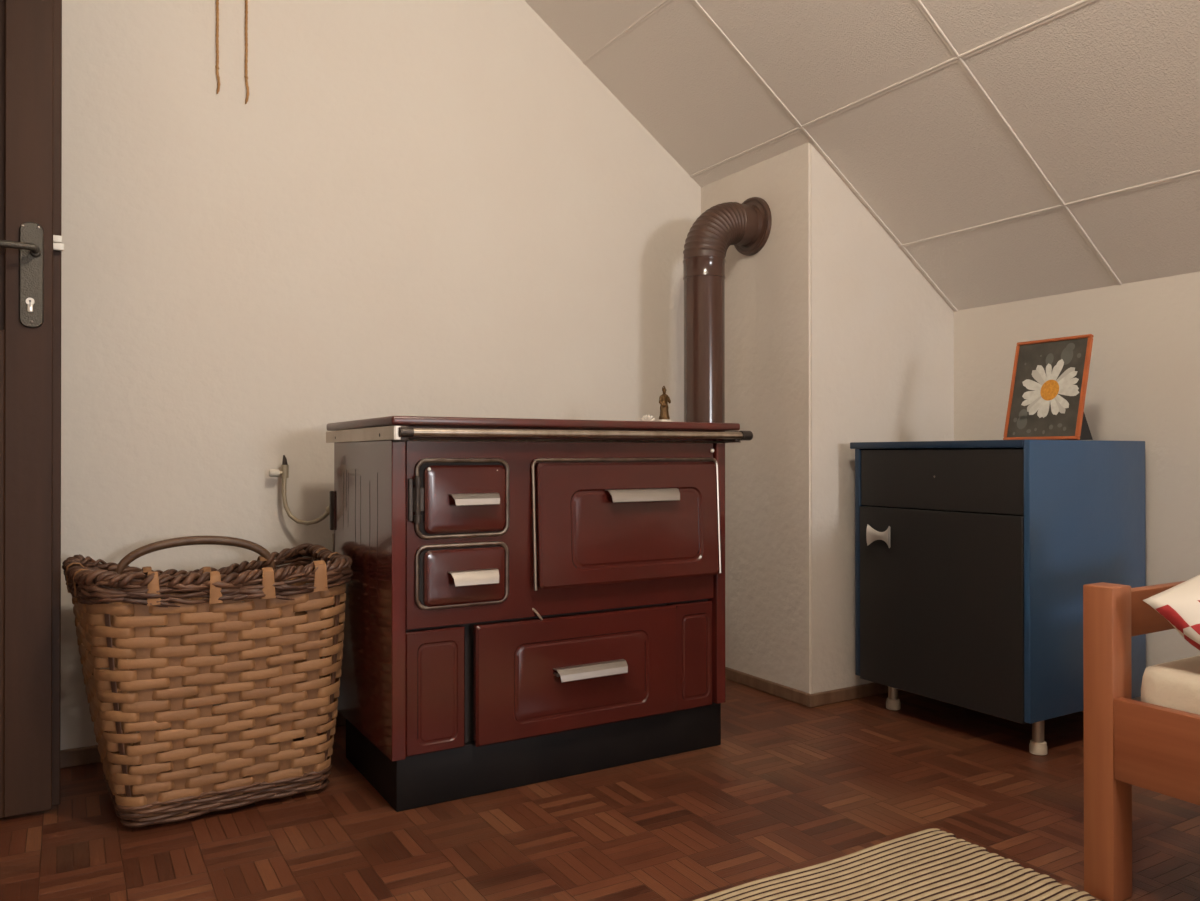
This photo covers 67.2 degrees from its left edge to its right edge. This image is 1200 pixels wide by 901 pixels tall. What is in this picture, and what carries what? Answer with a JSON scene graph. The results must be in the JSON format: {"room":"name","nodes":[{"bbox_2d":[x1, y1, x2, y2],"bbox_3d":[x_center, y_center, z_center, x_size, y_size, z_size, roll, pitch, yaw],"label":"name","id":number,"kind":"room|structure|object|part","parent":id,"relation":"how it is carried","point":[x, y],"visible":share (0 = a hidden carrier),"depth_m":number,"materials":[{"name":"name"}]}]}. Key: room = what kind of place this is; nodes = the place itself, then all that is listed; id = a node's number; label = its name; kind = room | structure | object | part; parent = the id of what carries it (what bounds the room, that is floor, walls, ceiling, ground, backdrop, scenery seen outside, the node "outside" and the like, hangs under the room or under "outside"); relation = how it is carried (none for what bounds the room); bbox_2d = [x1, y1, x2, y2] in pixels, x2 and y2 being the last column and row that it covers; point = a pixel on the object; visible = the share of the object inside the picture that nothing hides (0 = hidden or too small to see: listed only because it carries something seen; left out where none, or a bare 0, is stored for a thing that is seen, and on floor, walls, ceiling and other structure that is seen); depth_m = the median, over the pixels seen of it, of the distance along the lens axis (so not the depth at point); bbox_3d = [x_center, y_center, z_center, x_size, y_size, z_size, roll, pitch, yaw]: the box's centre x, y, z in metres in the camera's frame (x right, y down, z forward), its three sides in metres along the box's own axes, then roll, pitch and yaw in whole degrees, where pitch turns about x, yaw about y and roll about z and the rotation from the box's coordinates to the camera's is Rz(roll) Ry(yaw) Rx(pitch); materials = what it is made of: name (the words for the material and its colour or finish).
{"room":"attic bedroom","nodes":[
{"label":"attic bedroom","id":0,"kind":"room"},
{"bbox_2d":[60,0,700,749],"bbox_3d":[-0.636,-0.417,2.752,3.608,2.420,0.120,0,0,-31],"label":"wall","id":1,"kind":"structure","parent":0,"point":[434,208],"depth_m":2.58,"materials":[{"name":"beige paint"}]},
{"bbox_2d":[60,710,345,768],"bbox_3d":[-0.896,0.770,2.513,2.921,0.043,0.016,0,0,-31],"label":"baseboard","id":2,"kind":"structure","parent":1,"relation":"attached to","point":[86,755],"depth_m":2.27,"materials":[{"name":"brown wood"}]},
{"bbox_2d":[215,0,220,93],"bbox_3d":[-1.034,-1.167,2.442,0.013,0.404,0.014,0,0,-31],"label":"twine","id":3,"kind":"object","parent":1,"relation":"hanging from","point":[217,1],"visible":1,"depth_m":2.44,"materials":[{"name":"brown fabric"}]},
{"bbox_2d":[244,0,248,103],"bbox_3d":[-0.970,-1.161,2.480,0.013,0.417,0.014,0,0,-31],"label":"twine","id":4,"kind":"object","parent":1,"relation":"hanging from","point":[246,1],"visible":1,"depth_m":2.48,"materials":[{"name":"brown fabric"}]},
{"bbox_2d":[269,455,329,524],"bbox_3d":[-0.802,0.109,2.445,0.246,0.194,0.066,0,0,31],"label":"tube","id":5,"kind":"object","parent":1,"relation":"attached to","point":[283,471],"visible":0.94,"depth_m":2.48,"materials":[{"name":"beige metal"}]},
{"bbox_3d":[-0.896,0.062,2.482,0.026,0.022,0.021,0,0,-31],"label":"valve knob","id":6,"kind":"part","parent":5,"relation":"part of","materials":[{"name":"beige plastic"}]},
{"bbox_2d":[0,679,1199,900],"bbox_3d":[1.543,0.825,-0.932,3.848,0.100,8.670,0,0,-31],"label":"floor","id":7,"kind":"structure","parent":0,"point":[788,786],"depth_m":1.91,"materials":[{"name":"brown wood parquet"}]},
{"bbox_2d":[0,0,63,817],"bbox_3d":[-1.556,-0.265,1.741,0.896,2.092,0.105,0,0,-31],"label":"door","id":8,"kind":"structure","parent":7,"relation":"on","point":[31,245],"depth_m":1.95,"materials":[{"name":"brown paint"}]},
{"bbox_3d":[-1.253,-0.427,1.891,0.140,0.021,0.054,0,0,-31],"label":"lever handle","id":9,"kind":"part","parent":8,"relation":"part of","materials":[{"name":"grey metal"}]},
{"bbox_3d":[-1.225,-0.378,1.944,0.044,0.227,0.009,0,0,-31],"label":"lock plate","id":10,"kind":"part","parent":8,"relation":"part of","materials":[{"name":"grey metal"}]},
{"bbox_2d":[62,536,352,826],"bbox_3d":[-0.902,0.497,2.087,0.592,0.567,0.481,0,0,-31],"label":"wicker basket","id":11,"kind":"object","parent":7,"relation":"on","point":[260,747],"visible":1,"depth_m":1.92,"materials":[{"name":"brown wicker"}]},
{"bbox_3d":[-1.010,0.280,2.269,0.380,0.132,0.023,0,0,-31],"label":"handle","id":12,"kind":"part","parent":11,"relation":"part of","materials":[{"name":"brown wicker"}]},
{"bbox_2d":[326,416,752,811],"bbox_3d":[-0.160,0.359,2.362,0.958,0.862,0.585,0,0,-31],"label":"wood stove","id":13,"kind":"object","parent":7,"relation":"on","point":[528,601],"visible":0.99,"depth_m":2.12,"materials":[{"name":"red metal"}]},
{"bbox_3d":[-0.557,0.308,2.153,0.031,0.721,0.485,0,0,-31],"label":"panel","id":14,"kind":"part","parent":13,"relation":"part of","materials":[{"name":"metal"}]},
{"bbox_3d":[-0.369,0.533,2.009,0.138,0.271,0.024,0,0,-31],"label":"panel","id":15,"kind":"part","parent":13,"relation":"part of","materials":[{"name":"red metal"}]},
{"bbox_3d":[-0.307,0.107,2.027,0.226,0.179,0.010,0,0,-31],"label":"fire door frame","id":16,"kind":"part","parent":13,"relation":"part of","materials":[{"name":"metal"}]},
{"bbox_3d":[-0.307,0.279,2.026,0.225,0.144,0.010,0,0,-31],"label":"ash door frame","id":17,"kind":"part","parent":13,"relation":"part of","materials":[{"name":"metal"}]},
{"bbox_3d":[-0.300,0.108,2.024,0.194,0.150,0.016,0,0,-31],"label":"fire door","id":18,"kind":"part","parent":13,"relation":"part of","materials":[{"name":"red metal"}]},
{"bbox_3d":[-0.301,0.282,2.024,0.194,0.123,0.014,0,0,-31],"label":"ash door","id":19,"kind":"part","parent":13,"relation":"part of","materials":[{"name":"red metal"}]},
{"bbox_3d":[-0.175,-0.062,2.371,0.937,0.020,0.558,0,0,-31],"label":"hob plate","id":20,"kind":"part","parent":13,"relation":"part of","materials":[{"name":"metal"}]},
{"bbox_3d":[-0.067,0.170,2.189,0.840,0.444,0.027,0,0,-31],"label":"plate","id":21,"kind":"part","parent":13,"relation":"part of","materials":[{"name":"red metal"}]},
{"bbox_3d":[-0.049,0.533,2.189,0.555,0.273,0.041,0,0,-31],"label":"fuel drawer","id":22,"kind":"part","parent":13,"relation":"part of","materials":[{"name":"red metal"}]},
{"bbox_3d":[-0.014,-0.039,2.126,0.884,0.020,0.018,0,0,-31],"label":"rail","id":23,"kind":"part","parent":13,"relation":"part of","materials":[{"name":"metal"}]},
{"bbox_3d":[0.079,0.172,2.245,0.549,0.307,0.023,0,0,-31],"label":"oven door frame","id":24,"kind":"part","parent":13,"relation":"part of","materials":[{"name":"metal"}]},
{"bbox_3d":[0.082,0.177,2.243,0.527,0.294,0.028,0,0,-31],"label":"oven door","id":25,"kind":"part","parent":13,"relation":"part of","materials":[{"name":"red metal"}]},
{"bbox_2d":[641,415,654,420],"bbox_3d":[0.135,-0.086,2.539,0.037,0.030,0.037,0,0,14],"label":"trinket","id":26,"kind":"object","parent":13,"relation":"on","point":[646,417],"visible":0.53,"depth_m":2.54,"materials":[{"name":"beige ceramic"}]},
{"bbox_2d":[657,386,671,421],"bbox_3d":[0.184,-0.128,2.573,0.043,0.115,0.033,0,0,-31],"label":"figurine","id":27,"kind":"object","parent":13,"relation":"on","point":[664,399],"visible":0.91,"depth_m":2.56,"materials":[{"name":"gold wood"}]},
{"bbox_3d":[0.237,0.536,2.368,0.132,0.276,0.024,0,0,-31],"label":"panel","id":28,"kind":"part","parent":13,"relation":"part of","materials":[{"name":"red metal"}]},
{"bbox_3d":[0.198,0.310,2.600,0.029,0.721,0.485,0,0,-31],"label":"panel","id":29,"kind":"part","parent":13,"relation":"part of","materials":[{"name":"red metal"}]},
{"bbox_3d":[0.356,-0.037,2.386,0.048,0.029,0.097,0,0,-31],"label":"rail","id":30,"kind":"part","parent":13,"relation":"part of","materials":[{"name":"grey metal"}]},
{"bbox_2d":[693,828,1098,900],"bbox_3d":[0.531,0.779,1.169,1.008,0.011,1.060,0,0,-31],"label":"rug","id":31,"kind":"object","parent":7,"relation":"on","point":[932,864],"visible":1,"depth_m":1.64,"materials":[{"name":"beige fabric"}]},
{"bbox_2d":[850,440,1145,755],"bbox_3d":[1.146,0.382,2.670,0.565,0.817,0.607,0,0,-31],"label":"base cabinet","id":32,"kind":"object","parent":7,"relation":"on","point":[974,559],"visible":0.8,"depth_m":2.44,"materials":[{"name":"blue paint"}]},
{"bbox_3d":[0.833,0.253,2.677,0.033,0.066,0.082,0,0,-31],"label":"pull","id":33,"kind":"part","parent":32,"relation":"part of","materials":[{"name":"grey metal"}]},
{"bbox_3d":[0.899,0.729,2.766,0.034,0.070,0.034,0,0,-31],"label":"leg","id":34,"kind":"part","parent":32,"relation":"part of","materials":[{"name":"beige"}]},
{"bbox_3d":[1.021,0.345,2.917,0.530,0.699,0.018,0,0,-31],"label":"panel","id":35,"kind":"part","parent":32,"relation":"part of","materials":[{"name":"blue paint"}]},
{"bbox_3d":[0.949,0.082,2.544,0.018,0.170,0.548,0,0,-31],"label":"drawer","id":36,"kind":"part","parent":32,"relation":"part of","materials":[{"name":"black paint"}]},
{"bbox_3d":[0.946,0.434,2.540,0.022,0.528,0.548,0,0,-31],"label":"door","id":37,"kind":"part","parent":32,"relation":"part of","materials":[{"name":"black paint"}]},
{"bbox_3d":[1.143,0.727,2.354,0.034,0.070,0.034,0,0,-31],"label":"leg","id":38,"kind":"part","parent":32,"relation":"part of","materials":[{"name":"beige"}]},
{"bbox_2d":[1003,334,1093,439],"bbox_3d":[1.253,-0.171,2.520,0.095,0.287,0.222,0,0,-31],"label":"picture frame","id":39,"kind":"object","parent":32,"relation":"on","point":[1048,388],"visible":0.98,"depth_m":2.50,"materials":[{"name":"orange wood"}]},
{"bbox_3d":[1.192,-0.170,2.608,0.075,0.270,0.008,0,0,-31],"label":"moulding","id":40,"kind":"part","parent":39,"relation":"part of","materials":[{"name":"orange wood"}]},
{"bbox_2d":[1017,416,1026,428],"bbox_3d":[1.195,-0.080,2.556,0.009,0.038,0.032,0,0,-31],"label":"print","id":41,"kind":"object","parent":39,"relation":"attached to","point":[1021,420],"depth_m":2.56,"materials":[{"name":"grey paper"}]},
{"bbox_2d":[1019,409,1026,419],"bbox_3d":[1.199,-0.102,2.559,0.007,0.031,0.026,0,0,-31],"label":"print","id":42,"kind":"object","parent":39,"relation":"attached to","point":[1022,412],"depth_m":2.56,"materials":[{"name":"grey paper"}]},
{"bbox_3d":[1.219,-0.033,2.499,0.015,0.011,0.222,0,0,-31],"label":"moulding","id":43,"kind":"part","parent":39,"relation":"part of","materials":[{"name":"orange wood"}]},
{"bbox_2d":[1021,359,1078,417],"bbox_3d":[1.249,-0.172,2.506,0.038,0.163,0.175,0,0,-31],"label":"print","id":44,"kind":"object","parent":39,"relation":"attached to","point":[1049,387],"depth_m":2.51},
{"bbox_2d":[1046,353,1053,364],"bbox_3d":[1.259,-0.255,2.527,0.008,0.035,0.024,0,0,-31],"label":"print","id":45,"kind":"object","parent":39,"relation":"attached to","point":[1049,356],"depth_m":2.53,"materials":[{"name":"grey paper"}]},
{"bbox_2d":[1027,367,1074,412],"bbox_3d":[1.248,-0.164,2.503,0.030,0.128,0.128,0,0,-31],"label":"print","id":46,"kind":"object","parent":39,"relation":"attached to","point":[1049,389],"depth_m":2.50,"materials":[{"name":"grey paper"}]},
{"bbox_3d":[1.273,-0.309,2.533,0.015,0.011,0.222,0,0,-31],"label":"moulding","id":47,"kind":"part","parent":39,"relation":"part of","materials":[{"name":"orange wood"}]},
{"bbox_2d":[1061,347,1072,364],"bbox_3d":[1.286,-0.261,2.485,0.012,0.050,0.036,0,0,-31],"label":"print","id":48,"kind":"object","parent":39,"relation":"attached to","point":[1066,352],"depth_m":2.48,"materials":[{"name":"grey paper"}]},
{"bbox_2d":[1066,343,1074,350],"bbox_3d":[1.294,-0.285,2.482,0.005,0.023,0.026,0,0,-31],"label":"print","id":49,"kind":"object","parent":39,"relation":"on","point":[1069,346],"depth_m":2.48,"materials":[{"name":"grey paper"}]},
{"bbox_3d":[1.300,-0.171,2.424,0.075,0.270,0.008,0,0,-31],"label":"moulding","id":50,"kind":"part","parent":39,"relation":"part of","materials":[{"name":"orange wood"}]},
{"bbox_3d":[1.312,0.332,2.425,0.530,0.719,0.018,0,0,-31],"label":"panel","id":51,"kind":"part","parent":32,"relation":"part of","materials":[{"name":"blue paint"}]},
{"bbox_2d":[1083,581,1199,900],"bbox_3d":[1.770,0.509,0.955,0.900,0.548,2.050,0,0,-31],"label":"bed","id":52,"kind":"object","parent":7,"relation":"on","point":[1128,742],"visible":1,"depth_m":1.57,"materials":[{"name":"brown wood"}]},
{"bbox_3d":[0.900,0.512,1.600,0.060,0.548,0.054,0,0,-31],"label":"post","id":53,"kind":"part","parent":52,"relation":"part of","materials":[{"name":"brown wood"}]},
{"bbox_3d":[1.394,0.495,0.733,0.026,0.140,1.942,0,0,-31],"label":"rail","id":54,"kind":"part","parent":52,"relation":"part of","materials":[{"name":"brown wood"}]},
{"bbox_3d":[1.261,0.294,1.815,0.780,0.082,0.026,0,0,-31],"label":"head rail","id":55,"kind":"part","parent":52,"relation":"part of","materials":[{"name":"brown wood"}]},
{"bbox_2d":[1141,655,1199,714],"bbox_3d":[1.770,0.451,0.955,0.842,0.164,1.919,0,0,-31],"label":"mattress","id":56,"kind":"object","parent":52,"relation":"on","point":[1175,684],"visible":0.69,"depth_m":1.52,"materials":[{"name":"beige fabric"}]},
{"bbox_2d":[1143,575,1199,649],"bbox_3d":[1.242,0.244,1.543,0.578,0.253,0.300,0,0,-31],"label":"pillow","id":57,"kind":"object","parent":56,"relation":"on","point":[1179,604],"visible":1,"depth_m":1.50,"materials":[{"name":"white fabric"}]},
{"bbox_2d":[701,142,953,693],"bbox_3d":[0.799,-0.081,3.207,0.673,1.750,0.557,0,0,-31],"label":"wall","id":58,"kind":"structure","parent":0,"point":[834,338],"depth_m":2.92,"materials":[{"name":"beige paint"}]},
{"bbox_2d":[683,197,771,422],"bbox_3d":[0.332,-0.325,2.892,0.478,1.048,0.195,0,0,-37],"label":"pipe","id":59,"kind":"object","parent":58,"relation":"attached to","point":[746,226],"visible":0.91,"depth_m":2.88,"materials":[{"name":"brown metal"}]},
{"bbox_2d":[725,667,809,706],"bbox_3d":[0.504,0.773,3.028,0.014,0.040,0.558,0,0,-31],"label":"baseboard","id":60,"kind":"structure","parent":58,"relation":"attached to","point":[782,691],"depth_m":2.94,"materials":[{"name":"brown wood"}]},
{"bbox_2d":[691,0,957,310],"bbox_3d":[0.535,-1.056,2.718,1.629,1.146,0.013,0,0,-31],"label":"trim","id":61,"kind":"structure","parent":58,"relation":"attached to","point":[695,2],"depth_m":2.80,"materials":[{"name":"beige"}]},
{"bbox_2d":[808,682,899,707],"bbox_3d":[0.933,0.772,2.950,0.673,0.040,0.014,0,0,-31],"label":"baseboard","id":62,"kind":"structure","parent":58,"relation":"attached to","point":[870,689],"depth_m":2.85,"materials":[{"name":"brown wood"}]},
{"bbox_2d":[524,0,1199,310],"bbox_3d":[2.445,-1.162,-0.388,1.747,1.323,8.430,0,0,-31],"label":"ceiling","id":63,"kind":"structure","parent":0,"point":[1103,96],"depth_m":2.51,"materials":[{"name":"beige paint"}]},
{"bbox_2d":[583,0,670,64],"bbox_3d":[2.094,-1.316,-0.596,0.012,0.009,8.430,0,0,-31],"label":"trim","id":64,"kind":"structure","parent":63,"relation":"attached to","point":[663,3],"depth_m":2.79,"materials":[{"name":"beige"}]},
{"bbox_2d":[690,0,1094,177],"bbox_3d":[2.476,-1.004,-0.371,0.012,0.009,8.430,0,0,-31],"label":"trim","id":65,"kind":"structure","parent":63,"relation":"attached to","point":[1081,3],"depth_m":2.40,"materials":[{"name":"beige"}]},
{"bbox_2d":[898,170,1199,247],"bbox_3d":[3.000,-0.693,-0.386,0.012,0.009,7.873,0,0,-31],"label":"trim","id":66,"kind":"structure","parent":63,"relation":"attached to","point":[1197,172],"depth_m":2.51,"materials":[{"name":"beige"}]},
{"bbox_2d":[954,272,1199,700],"bbox_3d":[3.146,0.139,0.021,0.120,1.277,8.430,0,0,-31],"label":"wall","id":67,"kind":"structure","parent":0,"point":[1143,384],"depth_m":2.59,"materials":[{"name":"beige paint"}]},
{"bbox_2d":[914,0,1121,284],"bbox_3d":[0.823,-1.058,2.232,1.629,1.146,0.013,0,0,-31],"label":"trim","id":68,"kind":"structure","parent":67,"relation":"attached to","point":[920,5],"depth_m":2.39,"materials":[{"name":"beige"}]}
]}

